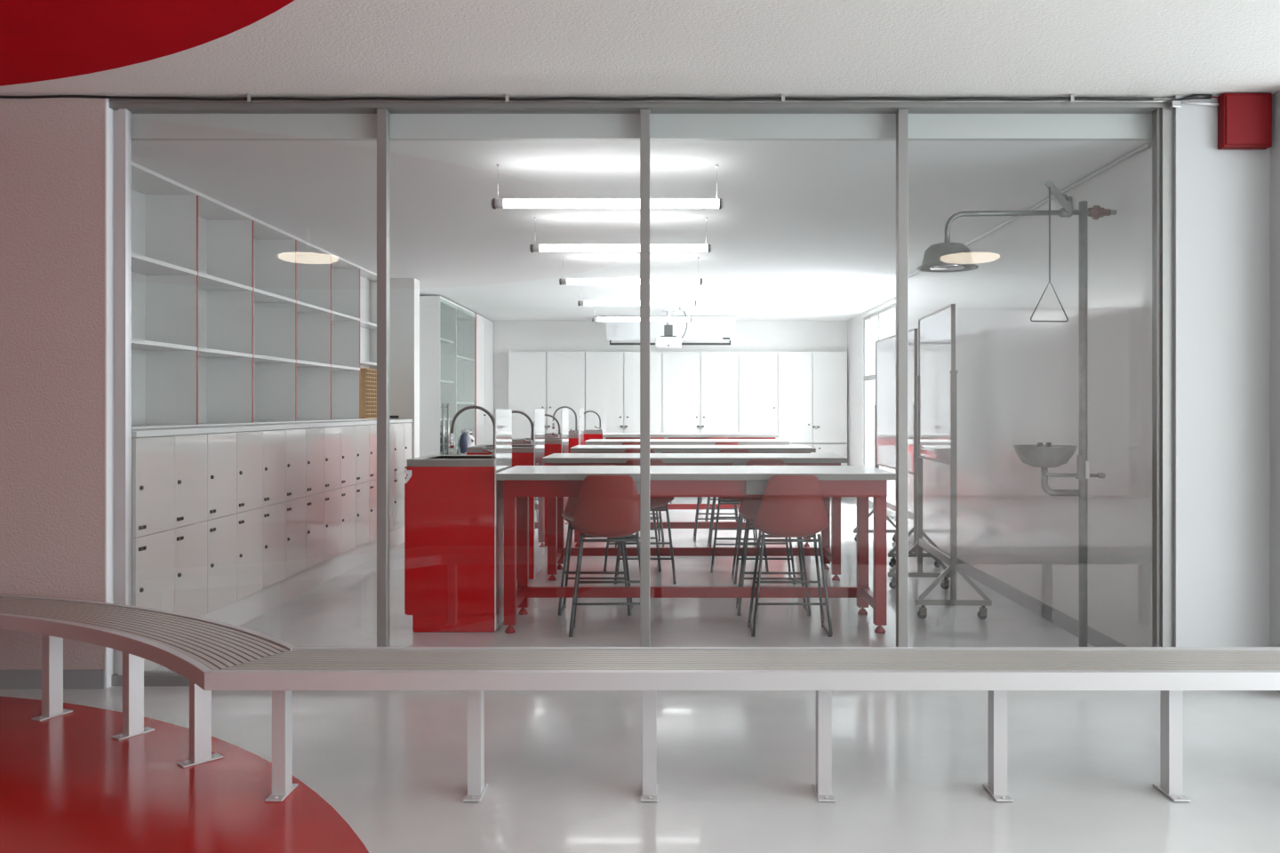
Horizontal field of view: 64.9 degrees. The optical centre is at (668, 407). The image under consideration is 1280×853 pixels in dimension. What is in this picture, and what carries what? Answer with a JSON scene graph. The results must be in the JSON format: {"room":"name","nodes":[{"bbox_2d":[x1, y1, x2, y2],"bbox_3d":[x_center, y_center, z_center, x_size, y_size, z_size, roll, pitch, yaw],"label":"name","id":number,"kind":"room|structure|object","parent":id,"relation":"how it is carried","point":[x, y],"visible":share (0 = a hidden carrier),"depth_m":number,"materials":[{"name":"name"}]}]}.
{"room":"school corridor","nodes":[
{"label":"school corridor","id":0,"kind":"room"},
{"bbox_2d":[0,95,105,669],"bbox_3d":[-4.784,-0.072,4.638,4.433,2.705,0.115,0,0,0],"label":"wall","id":1,"kind":"structure","parent":0,"point":[52,149],"depth_m":4.58,"materials":[{"name":"grey paint"}]},
{"bbox_2d":[0,669,104,689],"bbox_3d":[-4.785,1.236,4.577,4.431,0.088,0.007,0,0,0],"label":"baseboard","id":2,"kind":"structure","parent":1,"relation":"attached to","point":[10,679],"depth_m":4.57,"materials":[{"name":"grey paint"}]},
{"bbox_2d":[104,98,113,688],"bbox_3d":[-2.563,-0.070,4.609,0.007,2.700,0.061,0,0,0],"label":"trim","id":3,"kind":"structure","parent":1,"relation":"attached to","point":[108,112],"depth_m":4.60,"materials":[{"name":"white metal"}]},
{"bbox_2d":[109,97,1173,686],"bbox_3d":[-0.128,-0.070,4.650,4.879,2.700,0.100,0,0,0],"label":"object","id":4,"kind":"structure","parent":1,"relation":"in","point":[382,115],"depth_m":4.62,"materials":[{"name":"grey metal"}]},
{"bbox_2d":[108,100,1171,103],"bbox_3d":[-0.125,-1.398,4.585,4.850,0.010,0.010,0,0,0],"label":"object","id":5,"kind":"structure","parent":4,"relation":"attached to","point":[177,101],"depth_m":4.58,"materials":[{"name":"silver metal"}]},
{"bbox_2d":[640,109,649,647],"bbox_3d":[-0.107,-0.072,4.647,0.045,2.605,0.055,0,0,0],"label":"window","id":6,"kind":"structure","parent":4,"relation":"attached to","point":[644,114],"depth_m":4.62,"materials":[{"name":"grey metal"}]},
{"bbox_2d":[896,109,908,647],"bbox_3d":[1.079,-0.072,4.647,0.045,2.605,0.055,0,0,0],"label":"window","id":7,"kind":"structure","parent":4,"relation":"attached to","point":[901,115],"depth_m":4.62,"materials":[{"name":"grey metal"}]},
{"bbox_2d":[131,110,1151,140],"bbox_3d":[-0.128,-1.343,4.720,4.879,0.165,0.040,0,0,0],"label":"trim","id":8,"kind":"structure","parent":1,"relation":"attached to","point":[144,126],"depth_m":4.70,"materials":[{"name":"grey paint"}]},
{"bbox_2d":[369,278,419,458],"bbox_3d":[-2.765,0.010,9.875,0.590,2.540,0.210,0,0,0],"label":"pillar","id":9,"kind":"structure","parent":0,"point":[404,292],"depth_m":9.77,"materials":[{"name":"white paint"}]},
{"bbox_2d":[0,496,1279,852],"bbox_3d":[0.000,1.339,4.850,14.000,0.123,19.700,0,0,0],"label":"floor","id":10,"kind":"structure","parent":0,"point":[736,770],"depth_m":3.69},
{"bbox_2d":[131,434,207,671],"bbox_3d":[-2.764,0.711,5.067,0.573,1.138,0.735,0,0,0],"label":"lockers","id":11,"kind":"object","parent":10,"relation":"on","point":[169,473],"visible":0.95,"depth_m":5.01,"materials":[{"name":"white metal"}]},
{"bbox_2d":[131,419,412,437],"bbox_3d":[-2.771,0.123,7.232,0.569,0.031,5.065,0,0,0],"label":"countertop","id":12,"kind":"structure","parent":11,"relation":"on","point":[206,429],"depth_m":5.96,"materials":[{"name":"white laminate"}]},
{"bbox_2d":[131,161,376,429],"bbox_3d":[-2.896,-0.575,7.242,0.319,1.366,5.045,0,0,0],"label":"wall shelving","id":13,"kind":"object","parent":12,"relation":"on","point":[237,318],"visible":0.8,"depth_m":6.62,"materials":[{"name":"white laminate"}]},
{"bbox_2d":[360,368,376,418],"bbox_3d":[-2.809,-0.131,9.280,0.152,0.455,0.400,0,0,0],"label":"wooden rack","id":14,"kind":"object","parent":13,"relation":"on","point":[368,377],"visible":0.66,"depth_m":9.18,"materials":[{"name":"beige wood"}]},
{"bbox_2d":[199,430,285,626],"bbox_3d":[-2.764,0.711,5.986,0.573,1.138,1.102,0,0,0],"label":"lockers","id":15,"kind":"object","parent":10,"relation":"on","point":[246,470],"visible":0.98,"depth_m":5.91,"materials":[{"name":"white laminate"}]},
{"bbox_2d":[278,427,324,604],"bbox_3d":[-2.764,0.711,6.905,0.573,1.138,0.735,0,0,0],"label":"lockers","id":16,"kind":"object","parent":10,"relation":"on","point":[304,501],"visible":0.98,"depth_m":6.86,"materials":[{"name":"white laminate"}]},
{"bbox_2d":[320,425,355,584],"bbox_3d":[-2.764,0.711,7.640,0.573,1.138,0.735,0,0,0],"label":"lockers","id":17,"kind":"object","parent":10,"relation":"on","point":[340,442],"visible":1,"depth_m":7.62,"materials":[{"name":"white laminate"}]},
{"bbox_2d":[352,424,376,568],"bbox_3d":[-2.764,0.711,8.375,0.573,1.138,0.735,0,0,0],"label":"lockers","id":18,"kind":"object","parent":10,"relation":"on","point":[365,549],"visible":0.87,"depth_m":8.29,"materials":[{"name":"white laminate"}]},
{"bbox_2d":[389,423,404,549],"bbox_3d":[-2.764,0.711,9.110,0.573,1.138,0.735,0,0,0],"label":"lockers","id":19,"kind":"object","parent":10,"relation":"on","point":[396,430],"visible":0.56,"depth_m":9.22,"materials":[{"name":"white laminate"}]},
{"bbox_2d":[400,422,411,543],"bbox_3d":[-2.764,0.711,9.621,0.573,1.138,0.288,0,0,0],"label":"lockers","id":20,"kind":"object","parent":10,"relation":"on","point":[407,426],"visible":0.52,"depth_m":9.58,"materials":[{"name":"white laminate"}]},
{"bbox_2d":[419,296,456,456],"bbox_3d":[-2.753,0.020,11.565,0.593,2.520,0.870,0,0,0],"label":"tall cabinet","id":21,"kind":"object","parent":10,"relation":"on","point":[437,314],"visible":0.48,"depth_m":11.13,"materials":[{"name":"white laminate"}]},
{"bbox_2d":[440,443,447,451],"bbox_3d":[-2.670,0.450,11.450,0.224,0.085,0.304,0,0,0],"label":"storage box","id":22,"kind":"object","parent":21,"relation":"on","point":[441,444],"visible":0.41,"depth_m":11.38,"materials":[{"name":"blue"}]},
{"bbox_2d":[440,435,447,443],"bbox_3d":[-2.670,0.357,11.450,0.224,0.085,0.304,0,0,0],"label":"storage box","id":23,"kind":"object","parent":22,"relation":"on","point":[441,436],"visible":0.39,"depth_m":11.38,"materials":[{"name":"blue"}]},
{"bbox_2d":[440,417,453,420],"bbox_3d":[-2.795,0.130,11.565,0.470,0.024,0.830,0,0,0],"label":"shelf","id":24,"kind":"object","parent":21,"relation":"attached to","point":[441,419],"depth_m":11.60,"materials":[{"name":"white laminate"}]},
{"bbox_2d":[440,379,453,383],"bbox_3d":[-2.795,-0.305,11.565,0.470,0.024,0.830,0,0,0],"label":"shelf","id":25,"kind":"object","parent":21,"relation":"attached to","point":[441,380],"depth_m":11.68,"materials":[{"name":"clear glass"}]},
{"bbox_2d":[440,337,453,343],"bbox_3d":[-2.795,-0.780,11.565,0.470,0.024,0.830,0,0,0],"label":"shelf","id":26,"kind":"object","parent":21,"relation":"attached to","point":[442,340],"depth_m":11.82,"materials":[{"name":"white laminate"}]},
{"bbox_2d":[404,408,511,632],"bbox_3d":[-1.242,0.644,6.019,0.521,1.272,0.603,0,0,0],"label":"cabinet","id":27,"kind":"object","parent":10,"relation":"on","point":[454,504],"visible":0.91,"depth_m":5.72,"materials":[{"name":"red laminate"}]},
{"bbox_2d":[428,456,494,458],"bbox_3d":[-1.215,0.387,5.995,0.378,0.186,0.378,0,0,0],"label":"basin","id":28,"kind":"object","parent":27,"relation":"in","point":[435,457],"depth_m":6.18,"materials":[{"name":"black metal"}]},
{"bbox_2d":[448,405,494,456],"bbox_3d":[-1.171,0.140,6.048,0.304,0.310,0.055,0,0,0],"label":"tap","id":29,"kind":"object","parent":27,"relation":"attached to","point":[452,437],"visible":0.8,"depth_m":6.04,"materials":[{"name":"grey metal"}]},
{"bbox_2d":[456,304,476,449],"bbox_3d":[-2.786,0.020,12.607,0.528,2.520,1.195,0,0,0],"label":"glass display cabinet","id":30,"kind":"object","parent":10,"relation":"on","point":[466,318],"visible":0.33,"depth_m":12.72,"materials":[{"name":"white glass"}]},
{"bbox_2d":[476,313,493,445],"bbox_3d":[-2.780,0.015,13.865,0.540,2.530,1.310,0,0,0],"label":"tall cabinet","id":31,"kind":"object","parent":10,"relation":"on","point":[484,327],"visible":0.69,"depth_m":13.86,"materials":[{"name":"white laminate"}]},
{"bbox_2d":[466,408,544,579],"bbox_3d":[-1.256,0.644,7.798,0.521,1.272,0.603,0,0,0],"label":"cabinet","id":32,"kind":"object","parent":10,"relation":"on","point":[522,454],"visible":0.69,"depth_m":7.55,"materials":[{"name":"red paint"}]},
{"bbox_2d":[512,410,534,446],"bbox_3d":[-1.186,0.158,7.829,0.304,0.274,0.055,0,0,0],"label":"tap","id":33,"kind":"object","parent":32,"relation":"attached to","point":[532,441],"visible":0.49,"depth_m":7.82,"materials":[{"name":"grey metal"}]},
{"bbox_2d":[512,408,568,546],"bbox_3d":[-1.242,0.644,9.588,0.521,1.272,0.603,0,0,0],"label":"cabinet","id":34,"kind":"object","parent":10,"relation":"on","point":[552,445],"visible":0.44,"depth_m":9.29,"materials":[{"name":"red paint"}]},
{"bbox_2d":[518,438,559,439],"bbox_3d":[-1.215,0.387,9.565,0.378,0.186,0.378,0,0,0],"label":"basin","id":35,"kind":"object","parent":34,"relation":"in","point":[518,438],"depth_m":9.38,"materials":[{"name":"silver metal"}]},
{"bbox_2d":[530,414,561,439],"bbox_3d":[-1.171,0.189,9.618,0.304,0.258,0.055,0,0,0],"label":"tap","id":36,"kind":"object","parent":34,"relation":"on","point":[558,436],"visible":0.66,"depth_m":9.61,"materials":[{"name":"grey metal"}]},
{"bbox_2d":[533,408,583,453],"bbox_3d":[-1.242,0.644,11.358,0.521,1.272,0.603,0,0,0],"label":"cabinet","id":37,"kind":"object","parent":10,"relation":"on","point":[574,439],"visible":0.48,"depth_m":11.06,"materials":[{"name":"red paint"}]},
{"bbox_2d":[552,406,578,433],"bbox_3d":[-1.171,0.138,11.389,0.304,0.314,0.055,0,0,0],"label":"tap","id":38,"kind":"object","parent":37,"relation":"attached to","point":[559,408],"visible":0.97,"depth_m":11.38,"materials":[{"name":"grey metal"}]},
{"bbox_2d":[568,408,606,445],"bbox_3d":[-1.091,0.644,13.139,0.521,1.272,0.603,0,0,0],"label":"cabinet","id":39,"kind":"object","parent":10,"relation":"on","point":[588,435],"visible":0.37,"depth_m":12.84,"materials":[{"name":"red paint"}]},
{"bbox_2d":[584,410,601,430],"bbox_3d":[-1.021,0.165,13.168,0.304,0.260,0.055,0,0,0],"label":"tap","id":40,"kind":"object","parent":39,"relation":"attached to","point":[599,428],"visible":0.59,"depth_m":13.16,"materials":[{"name":"grey metal"}]},
{"bbox_2d":[557,464,632,615],"bbox_3d":[-0.455,0.825,6.324,0.452,0.910,0.480,0,0,0],"label":"bar stool","id":41,"kind":"object","parent":10,"relation":"on","point":[570,509],"visible":0.23,"depth_m":6.33,"materials":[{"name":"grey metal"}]},
{"bbox_2d":[568,475,639,637],"bbox_3d":[-0.335,0.825,5.741,0.452,0.910,0.480,0,0,-2],"label":"bar stool","id":42,"kind":"object","parent":10,"relation":"on","point":[607,506],"visible":0.88,"depth_m":5.56,"materials":[{"name":"red plastic"}]},
{"bbox_2d":[603,508,661,571],"bbox_3d":[-0.285,0.825,7.974,0.452,0.910,0.480,0,0,-2],"label":"bar stool","id":43,"kind":"object","parent":10,"relation":"on","point":[653,512],"visible":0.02,"depth_m":7.84,"materials":[{"name":"grey metal"}]},
{"bbox_2d":[621,442,653,516],"bbox_3d":[-0.370,0.825,11.016,0.452,0.910,0.480,0,0,0],"label":"bar stool","id":44,"kind":"object","parent":10,"relation":"on","point":[623,444],"visible":0.07,"depth_m":10.78,"materials":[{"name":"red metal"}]},
{"bbox_2d":[0,594,1279,801],"bbox_3d":[-0.815,1.059,3.645,8.867,0.437,1.096,0,0,9],"label":"bench","id":45,"kind":"object","parent":10,"relation":"on","point":[213,655],"visible":1,"depth_m":3.30,"materials":[{"name":"grey metal"}]},
{"bbox_2d":[615,449,664,547],"bbox_3d":[-0.260,0.825,9.196,0.452,0.910,0.480,0,0,0],"label":"bar stool","id":46,"kind":"object","parent":10,"relation":"on","point":[626,451],"visible":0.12,"depth_m":9.06,"materials":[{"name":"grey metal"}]},
{"bbox_2d":[614,459,676,584],"bbox_3d":[-0.170,0.825,7.416,0.452,0.910,0.480,0,0,0],"label":"bar stool","id":47,"kind":"object","parent":10,"relation":"on","point":[655,502],"visible":0.38,"depth_m":7.28,"materials":[{"name":"grey metal"}]},
{"bbox_2d":[649,508,661,541],"bbox_3d":[-0.300,0.825,9.774,0.452,0.910,0.480,0,0,0],"label":"bar stool","id":48,"kind":"object","parent":10,"relation":"on","point":[656,513],"visible":0.04,"depth_m":9.63,"materials":[{"name":"grey metal"}]},
{"bbox_2d":[649,437,671,503],"bbox_3d":[-0.180,0.825,12.846,0.452,0.910,0.480,0,0,0],"label":"bar stool","id":49,"kind":"object","parent":10,"relation":"on","point":[650,437],"visible":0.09,"depth_m":12.61,"materials":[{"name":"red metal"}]},
{"bbox_2d":[584,439,789,509],"bbox_3d":[0.204,0.823,11.322,2.228,0.915,0.745,0,0,0],"label":"lab table","id":50,"kind":"object","parent":10,"relation":"on","point":[591,442],"visible":0.21,"depth_m":11.01,"materials":[{"name":"red paint"}]},
{"bbox_2d":[602,432,778,439],"bbox_3d":[0.284,0.807,13.113,2.228,0.945,0.745,0,0,0],"label":"lab table","id":51,"kind":"object","parent":10,"relation":"on","point":[608,436],"visible":0.22,"depth_m":12.83,"materials":[{"name":"white laminate"}]},
{"bbox_2d":[570,445,815,547],"bbox_3d":[0.224,0.823,9.502,2.228,0.915,0.745,0,0,0],"label":"lab table","id":52,"kind":"object","parent":10,"relation":"on","point":[578,449],"visible":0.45,"depth_m":9.24,"materials":[{"name":"red paint"}]},
{"bbox_2d":[542,453,847,581],"bbox_3d":[0.194,0.823,7.713,2.228,0.915,0.745,0,0,0],"label":"lab table","id":53,"kind":"object","parent":10,"relation":"on","point":[556,505],"visible":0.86,"depth_m":7.45,"materials":[{"name":"red paint"}]},
{"bbox_2d":[496,465,895,633],"bbox_3d":[0.154,0.823,5.973,2.228,0.915,0.745,0,0,0],"label":"lab table","id":54,"kind":"object","parent":10,"relation":"on","point":[523,483],"visible":0.88,"depth_m":5.70,"materials":[{"name":"red metal"}]},
{"bbox_2d":[699,437,727,503],"bbox_3d":[0.620,0.825,12.846,0.452,0.910,0.480,0,0,0],"label":"bar stool","id":55,"kind":"object","parent":10,"relation":"on","point":[700,500],"visible":0.12,"depth_m":12.62,"materials":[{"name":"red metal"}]},
{"bbox_2d":[693,496,741,541],"bbox_3d":[0.470,0.825,9.774,0.452,0.910,0.480,0,0,0],"label":"bar stool","id":56,"kind":"object","parent":10,"relation":"on","point":[699,498],"visible":0.05,"depth_m":9.64,"materials":[{"name":"grey metal"}]},
{"bbox_2d":[704,442,745,521],"bbox_3d":[0.630,0.825,11.016,0.452,0.910,0.480,0,0,0],"label":"bar stool","id":57,"kind":"object","parent":10,"relation":"on","point":[716,444],"visible":0.17,"depth_m":10.88,"materials":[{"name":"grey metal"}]},
{"bbox_2d":[707,449,758,547],"bbox_3d":[0.590,0.825,9.196,0.452,0.910,0.480,0,0,0],"label":"bar stool","id":58,"kind":"object","parent":10,"relation":"on","point":[713,516],"visible":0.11,"depth_m":9.07,"materials":[{"name":"grey metal"}]},
{"bbox_2d":[710,496,768,573],"bbox_3d":[0.560,0.825,7.924,0.452,0.910,0.480,0,0,4],"label":"bar stool","id":59,"kind":"object","parent":10,"relation":"on","point":[731,500],"visible":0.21,"depth_m":7.80,"materials":[{"name":"grey metal"}]},
{"bbox_2d":[731,459,795,584],"bbox_3d":[0.700,0.825,7.416,0.452,0.910,0.480,0,0,0],"label":"bar stool","id":60,"kind":"object","parent":10,"relation":"on","point":[751,462],"visible":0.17,"depth_m":7.29,"materials":[{"name":"grey metal"}]},
{"bbox_2d":[736,464,811,616],"bbox_3d":[0.655,0.825,6.314,0.452,0.910,0.480,0,0,2],"label":"bar stool","id":61,"kind":"object","parent":10,"relation":"on","point":[749,507],"visible":0.29,"depth_m":6.41,"materials":[{"name":"grey metal"}]},
{"bbox_2d":[747,475,832,637],"bbox_3d":[0.690,0.825,5.741,0.452,0.910,0.480,0,0,0],"label":"bar stool","id":62,"kind":"object","parent":10,"relation":"on","point":[791,506],"visible":1,"depth_m":5.58,"materials":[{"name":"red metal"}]},
{"bbox_2d":[789,443,847,465],"bbox_3d":[2.066,0.873,14.465,0.994,0.715,0.140,0,0,0],"label":"base cabinet","id":63,"kind":"object","parent":10,"relation":"on","point":[837,449],"visible":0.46,"depth_m":14.41,"materials":[{"name":"white laminate"}]},
{"bbox_2d":[853,328,941,567],"bbox_3d":[1.988,0.321,8.830,0.450,1.916,1.584,0,0,0],"label":"whiteboard","id":64,"kind":"object","parent":10,"relation":"on","point":[885,348],"visible":0.56,"depth_m":8.87,"materials":[{"name":"white ceramic"}]},
{"bbox_2d":[888,304,991,619],"bbox_3d":[1.752,0.325,6.595,0.450,1.910,1.055,0,0,3],"label":"whiteboard","id":65,"kind":"object","parent":10,"relation":"on","point":[936,378],"visible":0.99,"depth_m":6.42,"materials":[{"name":"white ceramic"}]},
{"bbox_2d":[916,179,1116,647],"bbox_3d":[1.782,0.059,5.150,1.015,2.443,0.306,0,0,0],"label":"shower","id":66,"kind":"object","parent":10,"relation":"on","point":[946,257],"visible":0.91,"depth_m":5.13,"materials":[{"name":"metal"}]},
{"bbox_2d":[1011,442,1105,495],"bbox_3d":[1.972,0.314,5.171,0.421,0.274,0.320,0,0,-24],"label":"station","id":67,"kind":"object","parent":66,"relation":"attached to","point":[1039,455],"visible":1,"depth_m":5.10,"materials":[{"name":"metal"}]},
{"bbox_2d":[1011,444,1077,467],"bbox_3d":[1.926,0.249,5.150,0.320,0.111,0.320,0,0,0],"label":"bowl","id":68,"kind":"object","parent":67,"relation":"on","point":[1033,455],"depth_m":5.05,"materials":[{"name":"metal"}]},
{"bbox_3d":[-2.365,0.971,11.800,0.280,0.618,0.280,0,0,0],"label":"stand","id":69,"kind":"object","parent":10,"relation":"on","visible":0},
{"bbox_2d":[456,428,475,455],"bbox_3d":[-2.372,0.452,11.784,0.232,0.417,0.258,0,0,-29],"label":"plastic bag","id":70,"kind":"object","parent":69,"relation":"on","point":[467,439],"visible":0.7,"depth_m":11.72,"materials":[{"name":"white"}]},
{"bbox_2d":[459,432,467,453],"bbox_3d":[-2.385,0.415,11.700,0.092,0.250,0.092,0,0,-23],"label":"print","id":71,"kind":"object","parent":70,"relation":"attached to","point":[463,438],"depth_m":11.67,"materials":[{"name":"blue"}]},
{"bbox_2d":[0,0,1279,97],"bbox_3d":[-0.246,-1.494,-0.130,14.493,0.152,9.740,0,0,0],"label":"ceiling","id":72,"kind":"structure","parent":0,"point":[304,48],"depth_m":3.98,"materials":[{"name":"white paint"}]},
{"bbox_2d":[0,94,1153,103],"bbox_3d":[-1.000,-1.405,4.566,6.400,0.035,0.027,0,0,0],"label":"cable","id":73,"kind":"object","parent":72,"relation":"attached to","point":[1071,98],"visible":1,"depth_m":4.56,"materials":[{"name":"black plastic"}]},
{"bbox_2d":[131,140,1151,320],"bbox_3d":[-0.250,-1.415,9.720,5.900,0.310,9.960,0,0,0],"label":"ceiling","id":74,"kind":"structure","parent":0,"point":[804,230],"depth_m":6.18,"materials":[{"name":"white paint"}]},
{"bbox_2d":[490,163,723,209],"bbox_3d":[-0.315,-1.143,5.190,1.194,0.234,0.056,0,0,0],"label":"pendant lamp","id":75,"kind":"object","parent":74,"relation":"hanging from","point":[495,204],"visible":1,"depth_m":5.17,"materials":[{"name":"white"}]},
{"bbox_2d":[529,216,711,252],"bbox_3d":[-0.315,-1.143,6.640,1.194,0.234,0.056,0,0,0],"label":"pendant lamp","id":76,"kind":"object","parent":74,"relation":"hanging from","point":[533,248],"visible":1,"depth_m":6.62,"materials":[{"name":"grey"}]},
{"bbox_2d":[559,256,702,285],"bbox_3d":[-0.315,-1.143,8.400,1.194,0.234,0.056,0,0,0],"label":"pendant lamp","id":77,"kind":"object","parent":74,"relation":"hanging from","point":[563,281],"visible":1,"depth_m":8.38,"materials":[{"name":"grey"}]},
{"bbox_2d":[577,300,695,306],"bbox_3d":[-0.315,-1.143,10.150,1.194,0.234,0.056,0,0,0],"label":"pendant lamp","id":78,"kind":"object","parent":74,"relation":"hanging from","point":[580,303],"visible":0.77,"depth_m":10.13,"materials":[{"name":"grey"}]},
{"bbox_2d":[592,305,692,321],"bbox_3d":[-0.315,-1.143,11.990,1.194,0.234,0.056,0,0,0],"label":"pendant lamp","id":79,"kind":"object","parent":74,"relation":"hanging from","point":[594,319],"visible":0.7,"depth_m":11.97,"materials":[{"name":"grey"}]},
{"bbox_2d":[605,315,735,344],"bbox_3d":[0.030,-1.056,13.717,1.780,0.403,0.085,0,0,0],"label":"projection screen","id":80,"kind":"object","parent":74,"relation":"hanging from","point":[701,327],"visible":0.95,"depth_m":13.69,"materials":[{"name":"white fabric"}]},
{"bbox_2d":[655,310,687,348],"bbox_3d":[0.038,-1.019,12.999,0.416,0.478,0.262,0,0,0],"label":"projector","id":81,"kind":"object","parent":74,"relation":"hanging from","point":[668,340],"visible":0.94,"depth_m":12.88,"materials":[{"name":"white plastic"}]},
{"bbox_2d":[659,341,677,343],"bbox_3d":[0.000,-0.842,12.870,0.220,0.054,0.002,0,0,0],"label":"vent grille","id":82,"kind":"object","parent":81,"relation":"attached to","point":[660,342],"depth_m":12.87,"materials":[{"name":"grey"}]},
{"bbox_2d":[679,307,687,311],"bbox_3d":[0.190,-1.242,12.700,0.110,0.036,0.110,0,0,0],"label":"smoke detector","id":83,"kind":"object","parent":74,"relation":"attached to","point":[680,308],"visible":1,"depth_m":12.66,"materials":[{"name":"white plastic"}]},
{"bbox_2d":[491,320,847,417],"bbox_3d":[-0.180,0.010,14.620,5.760,2.540,0.160,0,0,0],"label":"wall","id":84,"kind":"structure","parent":0,"point":[508,336],"depth_m":14.54,"materials":[{"name":"white paint"}]},
{"bbox_2d":[508,352,585,439],"bbox_3d":[-1.747,0.210,14.465,1.109,2.040,0.140,0,0,0],"label":"upper cabinet","id":85,"kind":"object","parent":84,"relation":"attached to","point":[549,381],"visible":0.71,"depth_m":14.41,"materials":[{"name":"white laminate"}]},
{"bbox_2d":[585,352,662,432],"bbox_3d":[-0.641,0.210,14.465,1.103,2.040,0.140,0,0,0],"label":"upper cabinet","id":86,"kind":"object","parent":84,"relation":"attached to","point":[612,379],"visible":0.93,"depth_m":14.41,"materials":[{"name":"white laminate"}]},
{"bbox_2d":[662,352,738,432],"bbox_3d":[0.459,0.210,14.465,1.096,2.040,0.140,0,0,0],"label":"upper cabinet","id":87,"kind":"object","parent":84,"relation":"attached to","point":[700,389],"visible":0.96,"depth_m":14.41,"materials":[{"name":"white laminate"}]},
{"bbox_2d":[738,352,777,439],"bbox_3d":[1.288,0.210,14.465,0.561,2.040,0.140,0,0,0],"label":"upper cabinet","id":88,"kind":"object","parent":84,"relation":"attached to","point":[757,371],"visible":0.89,"depth_m":14.41,"materials":[{"name":"white laminate"}]},
{"bbox_2d":[777,352,847,443],"bbox_3d":[2.066,-0.152,14.465,0.994,1.315,0.140,0,0,0],"label":"upper cabinet","id":89,"kind":"object","parent":84,"relation":"attached to","point":[812,386],"visible":0.98,"depth_m":14.41,"materials":[{"name":"white laminate"}]},
{"bbox_2d":[847,297,895,501],"bbox_3d":[2.643,0.010,12.130,0.113,2.540,4.820,0,0,0],"label":"wall","id":90,"kind":"structure","parent":0,"point":[855,325],"depth_m":13.83,"materials":[{"name":"white paint"}]},
{"bbox_2d":[864,374,875,380],"bbox_3d":[2.625,-0.390,11.540,0.060,0.060,3.640,0,0,0],"label":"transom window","id":91,"kind":"structure","parent":90,"relation":"in","point":[870,377],"depth_m":12.96,"materials":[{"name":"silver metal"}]},
{"bbox_2d":[864,303,895,320],"bbox_3d":[2.625,-1.179,11.540,0.050,0.038,3.640,0,0,0],"label":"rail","id":92,"kind":"structure","parent":90,"relation":"in","point":[893,306],"depth_m":12.32,"materials":[{"name":"silver metal"}]},
{"bbox_2d":[868,499,895,519],"bbox_3d":[2.625,1.240,11.540,0.050,0.080,3.640,0,0,0],"label":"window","id":93,"kind":"structure","parent":90,"relation":"in","point":[892,514],"depth_m":11.83,"materials":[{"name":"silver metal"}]},
{"bbox_2d":[870,318,871,501],"bbox_3d":[2.625,0.020,12.970,0.050,2.360,0.022,0,0,0],"label":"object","id":94,"kind":"structure","parent":93,"relation":"attached to","point":[870,318],"depth_m":12.96,"materials":[{"name":"silver metal"}]},
{"bbox_2d":[864,307,895,504],"bbox_3d":[2.625,0.020,11.545,0.050,2.360,3.630,0,0,0],"label":"window","id":95,"kind":"structure","parent":93,"relation":"attached to","point":[865,321],"depth_m":12.92,"materials":[{"name":"silver metal"}]},
{"bbox_2d":[878,313,880,469],"bbox_3d":[2.625,0.020,12.450,0.050,2.360,0.060,0,0,0],"label":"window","id":96,"kind":"structure","parent":93,"relation":"attached to","point":[879,315],"depth_m":12.42,"materials":[{"name":"silver metal"}]},
{"bbox_2d":[895,306,895,512],"bbox_3d":[2.625,0.020,11.520,0.050,2.360,0.025,0,0,0],"label":"window","id":97,"kind":"structure","parent":93,"relation":"attached to","point":[895,307],"depth_m":11.51,"materials":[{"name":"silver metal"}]},
{"bbox_2d":[908,95,1270,647],"bbox_3d":[2.515,-0.072,7.090,0.451,2.705,5.020,0,0,0],"label":"wall","id":98,"kind":"structure","parent":0,"point":[1017,377],"depth_m":5.04,"materials":[{"name":"white paint"}]},
{"bbox_2d":[908,534,1127,647],"bbox_3d":[2.286,1.235,7.190,0.008,0.090,4.820,0,0,0],"label":"baseboard","id":99,"kind":"structure","parent":98,"relation":"attached to","point":[1096,638],"depth_m":6.26,"materials":[{"name":"grey paint"}]},
{"bbox_2d":[908,142,1151,277],"bbox_3d":[2.275,-1.248,7.180,0.020,0.020,4.840,0,0,0],"label":"crown molding","id":100,"kind":"structure","parent":98,"relation":"attached to","point":[1148,144],"depth_m":5.62,"materials":[{"name":"white plastic"}]},
{"bbox_2d":[1053,194,1071,206],"bbox_3d":[2.240,-1.155,5.713,0.103,0.120,0.042,0,0,-10],"label":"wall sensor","id":101,"kind":"object","parent":98,"relation":"attached to","point":[1068,199],"visible":0.35,"depth_m":5.70,"materials":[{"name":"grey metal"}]},
{"bbox_2d":[1170,94,1219,108],"bbox_3d":[2.433,-1.394,4.563,0.296,0.058,0.030,0,0,1],"label":"cable bundle","id":102,"kind":"object","parent":98,"relation":"attached to","point":[1175,103],"visible":1,"depth_m":4.56,"materials":[{"name":"black plastic"}]},
{"bbox_2d":[1217,93,1271,149],"bbox_3d":[2.610,-1.298,4.551,0.220,0.245,0.058,0,0,0],"label":"alarm box","id":103,"kind":"object","parent":98,"relation":"attached to","point":[1244,120],"visible":1,"depth_m":4.52,"materials":[{"name":"red plastic"}]},
{"bbox_2d":[1270,90,1279,693],"bbox_3d":[2.800,-0.072,4.750,0.119,2.705,0.700,0,0,0],"label":"wall","id":104,"kind":"structure","parent":0,"point":[1275,149],"depth_m":4.54,"materials":[{"name":"grey paint"}]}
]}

